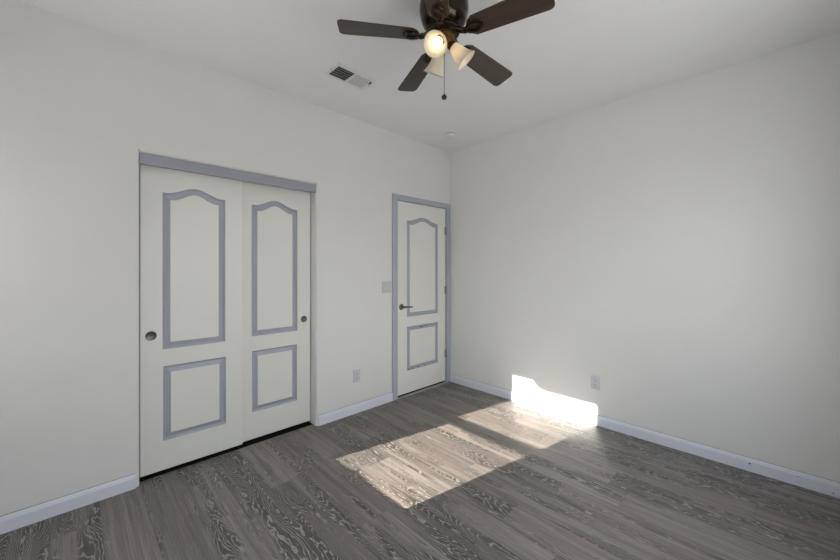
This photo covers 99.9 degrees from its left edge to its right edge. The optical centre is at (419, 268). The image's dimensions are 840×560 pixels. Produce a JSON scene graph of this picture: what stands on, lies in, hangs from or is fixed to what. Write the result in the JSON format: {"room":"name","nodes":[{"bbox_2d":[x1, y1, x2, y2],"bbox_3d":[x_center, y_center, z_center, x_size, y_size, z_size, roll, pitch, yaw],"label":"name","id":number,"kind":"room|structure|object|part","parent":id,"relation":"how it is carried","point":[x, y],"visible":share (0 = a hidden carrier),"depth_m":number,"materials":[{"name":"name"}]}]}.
{"room":"empty bedroom","nodes":[
{"label":"empty bedroom","id":0,"kind":"room"},
{"bbox_2d":[0,0,449,515],"bbox_3d":[-1.047,-0.026,2.946,3.800,2.740,0.130,0,0,-44],"label":"wall","id":1,"kind":"structure","parent":0,"point":[80,102],"depth_m":2.10,"materials":[{"name":"paint"}]},
{"bbox_2d":[0,474,134,534],"bbox_3d":[-2.049,1.300,1.865,0.854,0.088,0.014,0,0,-44],"label":"baseboard","id":2,"kind":"structure","parent":1,"relation":"attached to","point":[18,519],"depth_m":1.95,"materials":[{"name":"paint"}]},
{"bbox_2d":[139,164,242,476],"bbox_3d":[-1.559,0.316,2.452,0.608,2.004,0.036,0,0,-44],"label":"door","id":3,"kind":"structure","parent":1,"relation":"in","point":[191,224],"depth_m":2.41,"materials":[{"name":"paint"}]},
{"bbox_3d":[-1.726,0.431,2.266,0.060,0.060,0.004,0,0,-44],"label":"finger pull","id":4,"kind":"part","parent":3,"relation":"part of","materials":[{"name":"grey metal"}]},
{"bbox_3d":[-1.555,-0.011,2.444,0.373,1.077,0.014,0,0,-44],"label":"panel moulding","id":5,"kind":"part","parent":3,"relation":"part of","materials":[{"name":"purple paint"}]},
{"bbox_3d":[-1.552,0.883,2.447,0.375,0.487,0.014,0,0,-44],"label":"panel moulding","id":6,"kind":"part","parent":3,"relation":"part of","materials":[{"name":"purple paint"}]},
{"bbox_2d":[139,152,315,192],"bbox_3d":[-1.359,-0.687,2.650,1.185,0.068,0.136,0,0,-44],"label":"fascia","id":7,"kind":"object","parent":1,"relation":"attached to","point":[145,159],"visible":0.89,"depth_m":2.50,"materials":[{"name":"grey paint"}]},
{"bbox_2d":[243,181,309,441],"bbox_3d":[-1.182,0.318,2.876,0.608,2.008,0.036,0,0,-44],"label":"door","id":8,"kind":"structure","parent":1,"relation":"in","point":[276,220],"depth_m":2.87,"materials":[{"name":"paint"}]},
{"bbox_3d":[-1.177,0.877,2.871,0.364,0.476,0.014,0,0,-44],"label":"panel moulding","id":9,"kind":"part","parent":8,"relation":"part of","materials":[{"name":"purple paint"}]},
{"bbox_3d":[-1.177,-0.013,2.871,0.370,1.073,0.014,0,0,-44],"label":"panel moulding","id":10,"kind":"part","parent":8,"relation":"part of","materials":[{"name":"purple paint"}]},
{"bbox_3d":[-0.997,0.432,3.036,0.056,0.056,0.004,0,0,-44],"label":"finger pull","id":11,"kind":"part","parent":8,"relation":"part of","materials":[{"name":"grey metal"}]},
{"bbox_2d":[318,392,392,425],"bbox_3d":[-0.574,1.300,3.310,0.818,0.088,0.014,0,0,-44],"label":"baseboard","id":12,"kind":"structure","parent":1,"relation":"attached to","point":[331,416],"depth_m":3.27,"materials":[{"name":"paint"}]},
{"bbox_2d":[353,369,359,382],"bbox_3d":[-0.589,0.999,3.297,0.072,0.116,0.010,0,0,-44],"label":"wall outlet","id":13,"kind":"object","parent":1,"relation":"attached to","point":[356,373],"visible":1,"depth_m":3.29,"materials":[{"name":"plastic"}]},
{"bbox_2d":[382,281,390,292],"bbox_3d":[-0.329,0.184,3.545,0.116,0.118,0.019,0,0,-44],"label":"light switch","id":14,"kind":"object","parent":1,"relation":"attached to","point":[386,285],"visible":1,"depth_m":3.54,"materials":[{"name":"plastic"}]},
{"bbox_2d":[392,193,450,400],"bbox_3d":[-0.001,0.287,3.950,0.897,2.113,0.149,0,0,-44],"label":"door frame","id":15,"kind":"structure","parent":1,"relation":"attached to","point":[395,197],"depth_m":3.77,"materials":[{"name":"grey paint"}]},
{"bbox_3d":[-0.257,0.287,3.618,0.066,2.113,0.016,0,0,-44],"label":"casing","id":16,"kind":"part","parent":15,"relation":"part of","materials":[{"name":"purple paint"}]},
{"bbox_3d":[0.338,0.287,4.200,0.062,2.113,0.016,0,0,-44],"label":"casing","id":17,"kind":"part","parent":15,"relation":"part of","materials":[{"name":"purple paint"}]},
{"bbox_2d":[398,201,446,395],"bbox_3d":[0.048,0.306,3.915,0.757,2.027,0.095,0,0,-44],"label":"door","id":18,"kind":"structure","parent":1,"relation":"in","point":[422,230],"depth_m":3.89,"materials":[{"name":"paint"}]},
{"bbox_3d":[-0.144,0.399,3.703,0.149,0.064,0.060,0,0,-44],"label":"handle","id":19,"kind":"part","parent":18,"relation":"part of","materials":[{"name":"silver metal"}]},
{"bbox_3d":[0.028,0.850,3.924,0.483,0.469,0.014,0,0,-44],"label":"panel moulding","id":20,"kind":"part","parent":18,"relation":"part of","materials":[{"name":"purple paint"}]},
{"bbox_3d":[0.029,-0.027,3.924,0.485,1.075,0.014,0,0,-44],"label":"panel moulding","id":21,"kind":"part","parent":18,"relation":"part of","materials":[{"name":"purple paint"}]},
{"bbox_2d":[0,382,839,559],"bbox_3d":[-0.109,1.374,1.975,4.060,0.060,4.070,0,0,-44],"label":"floor","id":22,"kind":"structure","parent":0,"point":[450,470],"depth_m":2.03,"materials":[{"name":"grey wood"}]},
{"bbox_2d":[139,421,311,481],"bbox_3d":[-1.375,1.343,2.667,1.179,0.002,0.079,0,0,-44],"label":"floor track","id":23,"kind":"object","parent":22,"relation":"on","point":[268,436],"visible":0.71,"depth_m":2.62,"materials":[{"name":"black metal"}]},
{"bbox_2d":[19,0,839,151],"bbox_3d":[-0.109,-1.436,1.975,4.060,0.080,4.070,0,0,-44],"label":"ceiling","id":24,"kind":"structure","parent":0,"point":[574,56],"depth_m":2.20,"materials":[{"name":"paint"}]},
{"bbox_2d":[322,61,377,89],"bbox_3d":[-0.504,-1.388,2.571,0.346,0.016,0.205,0,0,-44],"label":"ceiling vent","id":25,"kind":"object","parent":24,"relation":"in","point":[338,71],"visible":1,"depth_m":2.55,"materials":[{"name":"metal"}]},
{"bbox_2d":[337,0,554,99],"bbox_3d":[0.145,-1.121,1.777,0.974,0.550,1.010,0,0,-44],"label":"ceiling fan","id":26,"kind":"object","parent":24,"relation":"hanging from","point":[443,21],"visible":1,"depth_m":1.70,"materials":[{"name":"brown wood"}]},
{"bbox_3d":[-0.201,-1.166,1.729,0.393,0.032,0.124,2,-4,-6],"label":"blade","id":27,"kind":"part","parent":26,"relation":"part of","materials":[{"name":"brown wood"}]},
{"bbox_3d":[-0.010,-1.137,2.054,0.124,0.032,0.393,3,-5,-23],"label":"blade","id":28,"kind":"part","parent":26,"relation":"part of","materials":[{"name":"brown wood"}]},
{"bbox_2d":[424,54,444,77],"bbox_3d":[0.083,-1.054,1.817,0.116,0.154,0.128,0,0,-44],"label":"light","id":29,"kind":"object","parent":26,"relation":"attached to","point":[435,67],"depth_m":1.78,"materials":[{"name":"white glass"}]},
{"bbox_2d":[423,30,446,58],"bbox_3d":[0.093,-1.076,1.671,0.145,0.144,0.111,0,0,-44],"label":"light","id":30,"kind":"object","parent":26,"relation":"attached to","point":[435,41],"depth_m":1.68,"materials":[{"name":"white glass"}]},
{"bbox_3d":[0.051,-1.181,1.447,0.124,0.032,0.393,0,-4,12],"label":"blade","id":31,"kind":"part","parent":26,"relation":"part of","materials":[{"name":"brown wood"}]},
{"bbox_2d":[448,40,474,70],"bbox_3d":[0.212,-1.075,1.764,0.132,0.147,0.123,0,0,-44],"label":"light","id":32,"kind":"object","parent":26,"relation":"attached to","point":[462,55],"depth_m":1.74,"materials":[{"name":"white glass"}]},
{"bbox_3d":[0.359,-1.135,1.973,0.393,0.032,0.124,5,-6,-42],"label":"blade","id":33,"kind":"part","parent":26,"relation":"part of","materials":[{"name":"brown wood"}]},
{"bbox_3d":[0.397,-1.162,1.598,0.393,0.032,0.124,-1,-5,30],"label":"blade","id":34,"kind":"part","parent":26,"relation":"part of","materials":[{"name":"brown wood"}]},
{"bbox_2d":[444,131,455,137],"bbox_3d":[0.313,-1.376,3.638,0.124,0.040,0.124,0,0,-44],"label":"smoke detector","id":35,"kind":"object","parent":24,"relation":"attached to","point":[449,134],"visible":1,"depth_m":3.60,"materials":[{"name":"plastic"}]},
{"bbox_2d":[450,31,839,481],"bbox_3d":[1.298,-0.026,3.353,0.120,2.740,4.070,0,0,-44],"label":"wall","id":36,"kind":"structure","parent":0,"point":[676,245],"depth_m":2.63,"materials":[{"name":"paint"}]},
{"bbox_2d":[591,375,599,389],"bbox_3d":[1.511,0.980,3.043,0.010,0.116,0.072,0,0,-44],"label":"wall outlet","id":37,"kind":"object","parent":36,"relation":"attached to","point":[595,380],"visible":1,"depth_m":3.04,"materials":[{"name":"plastic"}]},
{"bbox_2d":[450,374,839,497],"bbox_3d":[1.471,1.300,3.082,0.015,0.088,3.200,0,0,-44],"label":"baseboard","id":38,"kind":"structure","parent":36,"relation":"attached to","point":[808,481],"depth_m":2.63,"materials":[{"name":"paint"}]}
]}

